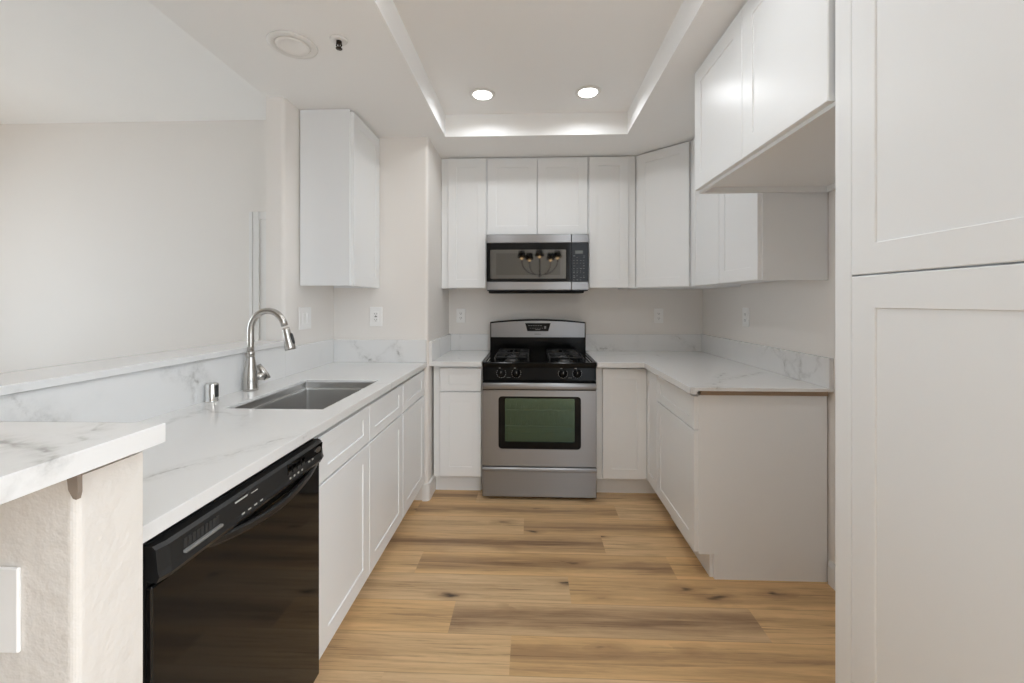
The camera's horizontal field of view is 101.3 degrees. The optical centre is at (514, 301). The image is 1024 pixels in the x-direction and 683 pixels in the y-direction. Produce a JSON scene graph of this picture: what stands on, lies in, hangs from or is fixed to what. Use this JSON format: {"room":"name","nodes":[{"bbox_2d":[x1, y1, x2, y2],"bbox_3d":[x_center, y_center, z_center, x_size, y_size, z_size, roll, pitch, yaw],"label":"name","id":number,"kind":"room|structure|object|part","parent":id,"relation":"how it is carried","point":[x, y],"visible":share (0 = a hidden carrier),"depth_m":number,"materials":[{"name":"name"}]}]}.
{"room":"kitchen","nodes":[
{"label":"kitchen","id":0,"kind":"room"},
{"bbox_2d":[0,452,142,682],"bbox_3d":[-0.987,0.782,1.421,0.760,1.055,1.596,0,0,2],"label":"wall","id":1,"kind":"structure","parent":0,"point":[80,561],"depth_m":0.62,"materials":[{"name":"paint"}]},
{"bbox_2d":[0,566,20,652],"bbox_3d":[-0.767,0.447,0.610,0.098,0.124,0.009,0,0,2],"label":"wall outlet","id":2,"kind":"object","parent":1,"relation":"attached to","point":[10,577],"visible":1,"depth_m":0.61,"materials":[{"name":"white plastic"}]},
{"bbox_2d":[67,474,82,499],"bbox_3d":[-0.636,0.264,0.606,0.018,0.040,0.006,0,0,2],"label":"support bracket","id":3,"kind":"object","parent":1,"relation":"attached to","point":[75,489],"visible":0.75,"depth_m":0.60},
{"bbox_2d":[0,341,283,504],"bbox_3d":[-1.025,0.229,1.300,0.906,0.051,1.840,0,0,2],"label":"bar","id":4,"kind":"object","parent":1,"relation":"on","point":[34,455],"visible":0.8,"depth_m":0.67,"materials":[{"name":"stone"}]},
{"bbox_2d":[0,346,284,422],"bbox_3d":[-1.262,0.314,1.485,0.030,0.167,1.488,0,0,2],"label":"backsplash","id":5,"kind":"structure","parent":1,"relation":"attached to","point":[133,397],"depth_m":1.39,"materials":[{"name":"stone"}]},
{"bbox_2d":[0,120,265,372],"bbox_3d":[-3.213,-0.190,3.785,3.891,3.000,0.120,0,0,2],"label":"wall","id":6,"kind":"structure","parent":0,"point":[118,239],"depth_m":3.73,"materials":[{"name":"white paint"}]},
{"bbox_2d":[249,212,265,340],"bbox_3d":[-1.830,0.260,3.662,0.995,2.100,0.019,0,0,2],"label":"door","id":7,"kind":"structure","parent":6,"relation":"in","point":[257,220],"depth_m":3.68,"materials":[{"name":"white paint"}]},
{"bbox_2d":[0,0,265,123],"bbox_3d":[-1.130,-2.312,0.543,8.300,1.424,6.200,0,0,2],"label":"ceiling","id":8,"kind":"structure","parent":0,"point":[62,61],"depth_m":3.13,"materials":[{"name":"white paint"}]},
{"bbox_2d":[147,0,268,96],"bbox_3d":[0.041,-1.695,1.301,2.801,1.209,1.763,0,0,2],"label":"wall header","id":9,"kind":"structure","parent":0,"point":[149,1],"depth_m":1.82,"materials":[{"name":"white paint"}]},
{"bbox_2d":[266,97,333,345],"bbox_3d":[-1.250,-0.300,2.941,0.097,3.220,1.417,0,0,2],"label":"wall","id":10,"kind":"structure","parent":0,"point":[284,292],"depth_m":2.26,"materials":[{"name":"white paint"}]},
{"bbox_2d":[299,307,310,329],"bbox_3d":[-1.215,0.093,2.435,0.010,0.128,0.128,0,0,2],"label":"switch plate","id":11,"kind":"object","parent":10,"relation":"attached to","point":[304,312],"visible":1,"depth_m":2.42,"materials":[{"name":"white plastic"}]},
{"bbox_2d":[285,339,333,376],"bbox_3d":[-1.213,0.321,2.503,0.010,0.154,0.548,0,0,2],"label":"backsplash","id":12,"kind":"structure","parent":10,"relation":"attached to","point":[308,356],"depth_m":2.46,"materials":[{"name":"stone"}]},
{"bbox_2d":[334,137,448,499],"bbox_3d":[-0.875,-0.155,3.211,0.632,2.930,0.850,0,0,2],"label":"wall","id":13,"kind":"structure","parent":0,"point":[411,296],"depth_m":2.78,"materials":[{"name":"white paint"}]},
{"bbox_2d":[300,109,379,287],"bbox_3d":[-1.054,-0.588,2.577,0.303,0.996,0.421,0,0,2],"label":"upper cabinet","id":14,"kind":"object","parent":13,"relation":"attached to","point":[340,155],"visible":1,"depth_m":2.37,"materials":[{"name":"white paint"}]},
{"bbox_3d":[-0.913,-0.583,2.576,0.020,0.985,0.402,0,0,2],"label":"door","id":15,"kind":"part","parent":14,"relation":"part of","materials":[{"name":"white paint"}]},
{"bbox_2d":[370,307,381,325],"bbox_3d":[-0.921,0.097,2.782,0.084,0.128,0.009,0,0,2],"label":"wall outlet","id":16,"kind":"object","parent":13,"relation":"attached to","point":[375,312],"visible":1,"depth_m":2.78,"materials":[{"name":"white plastic"}]},
{"bbox_2d":[373,312,377,321],"bbox_3d":[-0.921,0.097,2.780,0.033,0.067,0.002,0,0,2],"label":"receptacle","id":17,"kind":"object","parent":16,"relation":"attached to","point":[375,314],"depth_m":2.78,"materials":[{"name":"grey plastic"}]},
{"bbox_2d":[334,340,425,362],"bbox_3d":[-0.896,0.324,2.776,0.622,0.148,0.020,0,0,2],"label":"backsplash","id":18,"kind":"structure","parent":13,"relation":"attached to","point":[405,351],"depth_m":2.77,"materials":[{"name":"stone"}]},
{"bbox_2d":[422,474,434,500],"bbox_3d":[-0.583,1.256,2.845,0.049,0.109,0.169,0,0,2],"label":"baseboard","id":19,"kind":"structure","parent":13,"relation":"attached to","point":[428,489],"depth_m":2.77,"materials":[{"name":"white paint"}]},
{"bbox_2d":[429,334,450,361],"bbox_3d":[-0.551,0.331,3.143,0.020,0.134,0.680,0,0,2],"label":"backsplash","id":20,"kind":"structure","parent":13,"relation":"attached to","point":[438,347],"depth_m":3.03,"materials":[{"name":"stone"}]},
{"bbox_2d":[150,0,747,158],"bbox_3d":[0.065,-1.163,1.939,2.801,0.145,3.040,0,0,2],"label":"ceiling","id":21,"kind":"structure","parent":0,"point":[406,68],"depth_m":2.06,"materials":[{"name":"white paint"}]},
{"bbox_2d":[266,30,317,58],"bbox_3d":[-0.942,-1.084,1.781,0.196,0.010,0.196,0,0,2],"label":"recessed light","id":22,"kind":"object","parent":21,"relation":"in","point":[287,43],"visible":1,"depth_m":1.77,"materials":[{"name":"white paint"}]},
{"bbox_2d":[330,34,347,50],"bbox_3d":[-0.731,-1.071,1.745,0.072,0.038,0.072,0,0,2],"label":"sprinkler head","id":23,"kind":"object","parent":21,"relation":"attached to","point":[339,40],"visible":1,"depth_m":1.74},
{"bbox_3d":[-0.731,-1.068,1.745,0.022,0.029,0.022,0,0,-38],"label":"frame","id":24,"kind":"part","parent":23,"relation":"part of","materials":[{"name":"brown metal"}]},
{"bbox_2d":[470,88,494,100],"bbox_3d":[-0.193,-1.230,2.496,0.152,0.008,0.152,0,0,2],"label":"recessed light","id":25,"kind":"object","parent":21,"relation":"in","point":[480,94],"visible":1,"depth_m":2.48,"materials":[{"name":"white paint"}]},
{"bbox_2d":[575,85,600,98],"bbox_3d":[0.429,-1.230,2.469,0.152,0.008,0.152,0,0,2],"label":"recessed light","id":26,"kind":"object","parent":21,"relation":"in","point":[590,91],"visible":1,"depth_m":2.46,"materials":[{"name":"white paint"}]},
{"bbox_2d":[314,486,834,682],"bbox_3d":[-1.283,1.310,-0.101,13.673,0.001,7.560,0,0,2],"label":"floor","id":27,"kind":"structure","parent":0,"point":[469,586],"depth_m":1.81,"materials":[{"name":"brown wood"}]},
{"bbox_2d":[143,439,323,682],"bbox_3d":[-0.922,0.876,1.072,0.615,0.868,0.603,0,0,2],"label":"dishwasher","id":28,"kind":"object","parent":27,"relation":"on","point":[231,587],"visible":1,"depth_m":1.00,"materials":[{"name":"black plastic"}]},
{"bbox_3d":[-0.643,0.477,1.062,0.034,0.066,0.603,0,0,2],"label":"control panel","id":29,"kind":"part","parent":28,"relation":"part of","materials":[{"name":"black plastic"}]},
{"bbox_3d":[-0.635,0.523,1.119,0.045,0.048,0.476,0,0,2],"label":"handle","id":30,"kind":"part","parent":28,"relation":"part of","materials":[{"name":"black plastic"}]},
{"bbox_2d":[312,384,402,659],"bbox_3d":[-0.939,0.874,1.847,0.620,0.872,0.916,0,0,2],"label":"base cabinet","id":31,"kind":"object","parent":27,"relation":"on","point":[361,465],"visible":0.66,"depth_m":1.69,"materials":[{"name":"white paint"}]},
{"bbox_2d":[0,339,426,542],"bbox_3d":[-0.943,0.330,1.758,0.645,0.197,2.058,0,0,2],"label":"countertop","id":32,"kind":"structure","parent":31,"relation":"on","point":[209,449],"depth_m":1.38,"materials":[{"name":"stone"}]},
{"bbox_2d":[204,382,219,402],"bbox_3d":[-1.214,0.360,1.682,0.050,0.074,0.050,0,0,2],"label":"air gap","id":33,"kind":"object","parent":32,"relation":"on","point":[212,388],"visible":1,"depth_m":1.67,"materials":[{"name":"silver metal"}]},
{"bbox_2d":[243,308,295,390],"bbox_3d":[-1.105,0.212,1.913,0.238,0.371,0.102,0,0,2],"label":"faucet","id":34,"kind":"object","parent":32,"relation":"on","point":[251,375],"visible":1,"depth_m":1.88,"materials":[{"name":"silver metal"}]},
{"bbox_3d":[-1.169,0.325,1.944,0.050,0.078,0.063,0,0,39],"label":"handle","id":35,"kind":"part","parent":34,"relation":"part of","materials":[{"name":"silver metal"}]},
{"bbox_2d":[233,382,372,408],"bbox_3d":[-0.891,0.520,1.854,0.450,0.220,0.650,0,0,2],"label":"sink","id":36,"kind":"object","parent":32,"relation":"in","point":[307,395],"visible":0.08,"depth_m":2.13,"materials":[{"name":"grey metal"}]},
{"bbox_3d":[-0.648,0.526,1.599,0.020,0.156,0.434,0,0,2],"label":"drawer","id":37,"kind":"part","parent":31,"relation":"part of","materials":[{"name":"white paint"}]},
{"bbox_3d":[-0.648,0.897,1.599,0.020,0.572,0.434,0,0,2],"label":"door","id":38,"kind":"part","parent":31,"relation":"part of","materials":[{"name":"white paint"}]},
{"bbox_3d":[-0.630,0.526,2.054,0.020,0.156,0.470,0,0,2],"label":"drawer","id":39,"kind":"part","parent":31,"relation":"part of","materials":[{"name":"white paint"}]},
{"bbox_3d":[-0.630,0.897,2.054,0.020,0.572,0.470,0,0,2],"label":"door","id":40,"kind":"part","parent":31,"relation":"part of","materials":[{"name":"white paint"}]},
{"bbox_2d":[400,370,423,517],"bbox_3d":[-0.912,0.874,2.543,0.620,0.872,0.474,0,0,2],"label":"base cabinet","id":41,"kind":"object","parent":27,"relation":"on","point":[413,387],"visible":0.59,"depth_m":2.50,"materials":[{"name":"white paint"}]},
{"bbox_3d":[-0.613,0.526,2.526,0.020,0.156,0.453,0,0,2],"label":"drawer","id":42,"kind":"part","parent":41,"relation":"part of","materials":[{"name":"white paint"}]},
{"bbox_2d":[434,357,486,489],"bbox_3d":[-0.378,0.874,3.153,0.336,0.872,0.612,0,0,2],"label":"base cabinet","id":43,"kind":"object","parent":27,"relation":"on","point":[458,465],"visible":0.82,"depth_m":2.85,"materials":[{"name":"white paint"}]},
{"bbox_2d":[429,334,489,365],"bbox_3d":[-0.386,0.346,3.137,0.351,0.164,0.680,0,0,2],"label":"countertop","id":44,"kind":"structure","parent":43,"relation":"on","point":[449,349],"depth_m":3.21,"materials":[{"name":"stone"}]},
{"bbox_3d":[-0.369,0.526,2.856,0.285,0.156,0.020,0,0,2],"label":"drawer","id":45,"kind":"part","parent":43,"relation":"part of","materials":[{"name":"white paint"}]},
{"bbox_3d":[-0.369,0.897,2.856,0.285,0.572,0.020,0,0,2],"label":"door","id":46,"kind":"part","parent":43,"relation":"part of","materials":[{"name":"white paint"}]},
{"bbox_2d":[482,319,596,497],"bbox_3d":[0.170,0.723,3.075,0.760,1.174,0.711,0,0,2],"label":"gas range","id":47,"kind":"object","parent":27,"relation":"on","point":[539,393],"visible":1,"depth_m":2.78,"materials":[{"name":"silver metal"}]},
{"bbox_3d":[-0.092,0.474,2.784,0.054,0.054,0.032,0,0,2],"label":"burner knob","id":48,"kind":"part","parent":47,"relation":"part of","materials":[{"name":"black plastic"}]},
{"bbox_3d":[-0.020,0.404,2.948,0.104,0.017,0.104,0,0,2],"label":"burner","id":49,"kind":"part","parent":47,"relation":"part of","materials":[{"name":"grey metal"}]},
{"bbox_3d":[0.008,0.474,2.780,0.054,0.054,0.032,0,0,2],"label":"burner knob","id":50,"kind":"part","parent":47,"relation":"part of","materials":[{"name":"black plastic"}]},
{"bbox_3d":[0.181,0.215,3.344,0.744,0.130,0.006,0,0,2],"label":"steel panel","id":51,"kind":"part","parent":47,"relation":"part of","materials":[{"name":"silver metal"}]},
{"bbox_3d":[0.181,0.200,3.340,0.202,0.064,0.004,0,0,2],"label":"clock panel","id":52,"kind":"part","parent":47,"relation":"part of","materials":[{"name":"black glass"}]},
{"bbox_2d":[483,352,593,361],"bbox_3d":[0.170,0.412,3.068,0.753,0.023,0.545,0,0,2],"label":"cooktop","id":53,"kind":"object","parent":47,"relation":"in","point":[533,356],"depth_m":3.02,"materials":[{"name":"black metal"}]},
{"bbox_2d":[482,380,596,466],"bbox_3d":[0.169,0.803,3.048,0.753,0.562,0.656,0,0,2],"label":"oven","id":54,"kind":"object","parent":47,"relation":"in","point":[526,423],"depth_m":2.78,"materials":[{"name":"silver metal"}]},
{"bbox_3d":[0.160,1.190,2.795,0.753,0.197,0.078,0,0,2],"label":"drawer","id":55,"kind":"part","parent":47,"relation":"part of","materials":[{"name":"metal"}]},
{"bbox_3d":[0.317,0.474,2.768,0.054,0.054,0.032,0,0,2],"label":"burner knob","id":56,"kind":"part","parent":47,"relation":"part of","materials":[{"name":"black plastic"}]},
{"bbox_3d":[0.350,0.404,2.934,0.104,0.017,0.104,0,0,2],"label":"burner","id":57,"kind":"part","parent":47,"relation":"part of","materials":[{"name":"grey metal"}]},
{"bbox_3d":[0.411,0.474,2.765,0.054,0.054,0.032,0,0,2],"label":"burner knob","id":58,"kind":"part","parent":47,"relation":"part of","materials":[{"name":"black plastic"}]},
{"bbox_2d":[596,364,658,493],"bbox_3d":[1.028,0.874,2.997,0.952,0.872,0.843,0,0,2],"label":"base cabinet","id":59,"kind":"object","parent":27,"relation":"on","point":[627,401],"visible":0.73,"depth_m":2.81,"materials":[{"name":"white paint"}]},
{"bbox_3d":[0.731,0.816,2.814,0.292,0.735,0.020,0,0,2],"label":"door","id":60,"kind":"part","parent":59,"relation":"part of","materials":[{"name":"white paint"}]},
{"bbox_3d":[0.885,0.816,2.698,0.020,0.735,0.234,0,0,2],"label":"door","id":61,"kind":"part","parent":59,"relation":"part of","materials":[{"name":"white paint"}]},
{"bbox_2d":[657,375,826,581],"bbox_3d":[1.165,0.874,2.271,0.612,0.872,0.592,0,0,2],"label":"base cabinet","id":62,"kind":"object","parent":27,"relation":"on","point":[742,479],"visible":0.88,"depth_m":1.98,"materials":[{"name":"white paint"}]},
{"bbox_3d":[0.869,0.526,2.283,0.020,0.156,0.583,0,0,2],"label":"drawer","id":63,"kind":"part","parent":62,"relation":"part of","materials":[{"name":"white paint"}]},
{"bbox_3d":[0.869,0.897,2.283,0.020,0.572,0.583,0,0,2],"label":"door","id":64,"kind":"part","parent":62,"relation":"part of","materials":[{"name":"white paint"}]},
{"bbox_2d":[586,334,833,395],"bbox_3d":[1.017,0.349,2.686,0.956,0.178,1.475,0,0,2],"label":"countertop","id":65,"kind":"structure","parent":62,"relation":"on","point":[706,364],"depth_m":2.51,"materials":[{"name":"stone"}]},
{"bbox_2d":[835,0,1023,682],"bbox_3d":[1.105,0.112,0.734,0.616,2.396,0.634,0,0,2],"label":"pantry cabinet","id":66,"kind":"object","parent":27,"relation":"on","point":[929,94],"visible":1,"depth_m":0.82,"materials":[{"name":"white paint"}]},
{"bbox_3d":[0.807,0.561,0.725,0.022,1.244,0.564,0,0,2],"label":"door","id":67,"kind":"part","parent":66,"relation":"part of","materials":[{"name":"white paint"}]},
{"bbox_3d":[0.807,-0.571,0.725,0.022,1.014,0.564,0,0,2],"label":"door","id":68,"kind":"part","parent":66,"relation":"part of","materials":[{"name":"white paint"}]},
{"bbox_2d":[449,288,702,333],"bbox_3d":[0.549,-0.140,3.502,2.232,2.900,0.120,0,0,2],"label":"wall","id":69,"kind":"structure","parent":0,"point":[603,310],"depth_m":3.44,"materials":[{"name":"white paint"}]},
{"bbox_2d":[456,309,464,322],"bbox_3d":[-0.448,0.112,3.475,0.075,0.116,0.008,0,0,2],"label":"wall outlet","id":70,"kind":"object","parent":69,"relation":"attached to","point":[460,313],"visible":1,"depth_m":3.47,"materials":[{"name":"white plastic"}]},
{"bbox_2d":[459,311,462,319],"bbox_3d":[-0.449,0.112,3.472,0.033,0.067,0.002,0,0,2],"label":"receptacle","id":71,"kind":"object","parent":70,"relation":"attached to","point":[460,312],"depth_m":3.47,"materials":[{"name":"grey plastic"}]},
{"bbox_2d":[442,158,486,289],"bbox_3d":[-0.379,-0.595,3.314,0.345,0.983,0.318,0,0,2],"label":"upper cabinet","id":72,"kind":"object","parent":69,"relation":"attached to","point":[464,180],"visible":0.92,"depth_m":3.16,"materials":[{"name":"white paint"}]},
{"bbox_2d":[451,334,489,349],"bbox_3d":[-0.363,0.331,3.466,0.331,0.134,0.020,0,0,2],"label":"backsplash","id":73,"kind":"structure","parent":69,"relation":"attached to","point":[458,341],"depth_m":3.46,"materials":[{"name":"stone"}]},
{"bbox_2d":[487,157,587,234],"bbox_3d":[0.171,-0.794,3.293,0.754,0.584,0.318,0,0,2],"label":"upper cabinet","id":74,"kind":"object","parent":69,"relation":"attached to","point":[540,195],"visible":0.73,"depth_m":3.13,"materials":[{"name":"white paint"}]},
{"bbox_3d":[-0.021,-0.787,3.151,0.369,0.566,0.020,0,0,2],"label":"door","id":75,"kind":"part","parent":74,"relation":"part of","materials":[{"name":"white paint"}]},
{"bbox_2d":[487,234,588,293],"bbox_3d":[0.171,-0.281,3.262,0.747,0.430,0.372,0,0,2],"label":"microwave","id":76,"kind":"object","parent":74,"relation":"attached to","point":[516,263],"visible":1,"depth_m":3.08,"materials":[{"name":"silver metal"}]},
{"bbox_3d":[0.101,-0.118,3.092,0.621,0.060,0.028,0,0,2],"label":"steel trim","id":77,"kind":"part","parent":76,"relation":"part of","materials":[{"name":"silver metal"}]},
{"bbox_3d":[0.101,-0.465,3.092,0.621,0.062,0.028,0,0,2],"label":"steel trim","id":78,"kind":"part","parent":76,"relation":"part of","materials":[{"name":"silver metal"}]},
{"bbox_3d":[0.101,-0.291,3.089,0.621,0.285,0.018,0,0,2],"label":"door glass","id":79,"kind":"part","parent":76,"relation":"part of","materials":[{"name":"black glass"}]},
{"bbox_3d":[0.475,-0.118,3.078,0.124,0.060,0.028,0,0,2],"label":"steel trim","id":80,"kind":"part","parent":76,"relation":"part of","materials":[{"name":"silver metal"}]},
{"bbox_3d":[0.475,-0.465,3.078,0.124,0.062,0.028,0,0,2],"label":"steel trim","id":81,"kind":"part","parent":76,"relation":"part of","materials":[{"name":"silver metal"}]},
{"bbox_3d":[0.353,-0.787,3.137,0.368,0.566,0.020,0,0,2],"label":"door","id":82,"kind":"part","parent":74,"relation":"part of","materials":[{"name":"white paint"}]},
{"bbox_2d":[588,156,634,288],"bbox_3d":[0.726,-0.595,3.272,0.352,0.983,0.318,0,0,2],"label":"upper cabinet","id":83,"kind":"object","parent":69,"relation":"attached to","point":[611,180],"visible":0.87,"depth_m":3.12,"materials":[{"name":"white paint"}]},
{"bbox_2d":[586,334,700,350],"bbox_3d":[1.034,0.330,3.413,0.936,0.136,0.020,0,0,2],"label":"backsplash","id":84,"kind":"structure","parent":69,"relation":"attached to","point":[594,342],"depth_m":3.40,"materials":[{"name":"stone"}]},
{"bbox_2d":[654,308,662,322],"bbox_3d":[1.167,0.112,3.413,0.075,0.120,0.008,0,0,2],"label":"wall outlet","id":85,"kind":"object","parent":69,"relation":"attached to","point":[658,312],"visible":1,"depth_m":3.41,"materials":[{"name":"white plastic"}]},
{"bbox_2d":[657,312,660,319],"bbox_3d":[1.167,0.112,3.411,0.033,0.067,0.002,0,0,2],"label":"receptacle","id":86,"kind":"object","parent":85,"relation":"attached to","point":[658,313],"depth_m":3.41,"materials":[{"name":"grey plastic"}]},
{"bbox_2d":[703,190,834,580],"bbox_3d":[1.525,-0.140,1.883,0.120,2.900,3.040,0,0,2],"label":"wall","id":87,"kind":"structure","parent":0,"point":[793,315],"depth_m":2.23,"materials":[{"name":"white paint"}]},
{"bbox_2d":[627,141,726,288],"bbox_3d":[1.205,-0.595,3.113,0.608,0.983,0.599,0,0,2],"label":"upper cabinet","id":88,"kind":"object","parent":87,"relation":"attached to","point":[662,176],"visible":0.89,"depth_m":2.95,"materials":[{"name":"white paint"}]},
{"bbox_3d":[1.040,-0.592,2.965,0.020,0.972,0.389,0,0,-43],"label":"door","id":89,"kind":"part","parent":88,"relation":"part of","materials":[{"name":"white paint"}]},
{"bbox_2d":[742,308,748,326],"bbox_3d":[1.492,0.098,2.717,0.008,0.122,0.080,0,0,2],"label":"wall outlet","id":90,"kind":"object","parent":87,"relation":"attached to","point":[745,311],"visible":1,"depth_m":2.71,"materials":[{"name":"white plastic"}]},
{"bbox_2d":[744,312,746,321],"bbox_3d":[1.489,0.098,2.717,0.002,0.067,0.033,0,0,2],"label":"receptacle","id":91,"kind":"object","parent":90,"relation":"attached to","point":[745,313],"depth_m":2.71,"materials":[{"name":"grey plastic"}]},
{"bbox_2d":[691,138,827,286],"bbox_3d":[1.321,-0.595,2.388,0.318,0.983,0.832,0,0,2],"label":"upper cabinet","id":92,"kind":"object","parent":87,"relation":"attached to","point":[737,239],"visible":0.56,"depth_m":2.00,"materials":[{"name":"white paint"}]},
{"bbox_3d":[1.180,-0.592,2.601,0.020,0.973,0.410,0,0,2],"label":"door","id":93,"kind":"part","parent":92,"relation":"part of","materials":[{"name":"white paint"}]},
{"bbox_3d":[1.164,-0.592,2.187,0.020,0.973,0.405,0,0,2],"label":"door","id":94,"kind":"part","parent":92,"relation":"part of","materials":[{"name":"white paint"}]},
{"bbox_2d":[695,0,834,193],"bbox_3d":[1.134,-0.798,1.502,0.612,0.576,0.936,0,0,2],"label":"upper cabinet","id":95,"kind":"object","parent":87,"relation":"attached to","point":[765,92],"visible":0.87,"depth_m":1.47,"materials":[{"name":"white paint"}]},
{"bbox_3d":[0.847,-0.798,1.757,0.020,0.553,0.443,0,0,2],"label":"door","id":96,"kind":"part","parent":95,"relation":"part of","materials":[{"name":"white paint"}]},
{"bbox_3d":[0.830,-0.798,1.311,0.020,0.553,0.443,0,0,2],"label":"door","id":97,"kind":"part","parent":95,"relation":"part of","materials":[{"name":"white paint"}]},
{"bbox_2d":[701,334,832,387],"bbox_3d":[1.484,0.329,2.669,0.020,0.138,1.473,0,0,2],"label":"backsplash","id":98,"kind":"structure","parent":87,"relation":"attached to","point":[818,370],"depth_m":2.35,"materials":[{"name":"stone"}]},
{"bbox_2d":[828,561,834,589],"bbox_3d":[1.443,1.256,1.489,0.014,0.109,0.925,0,0,2],"label":"baseboard","id":99,"kind":"structure","parent":87,"relation":"attached to","point":[831,566],"depth_m":1.93,"materials":[{"name":"white paint"}]}
]}

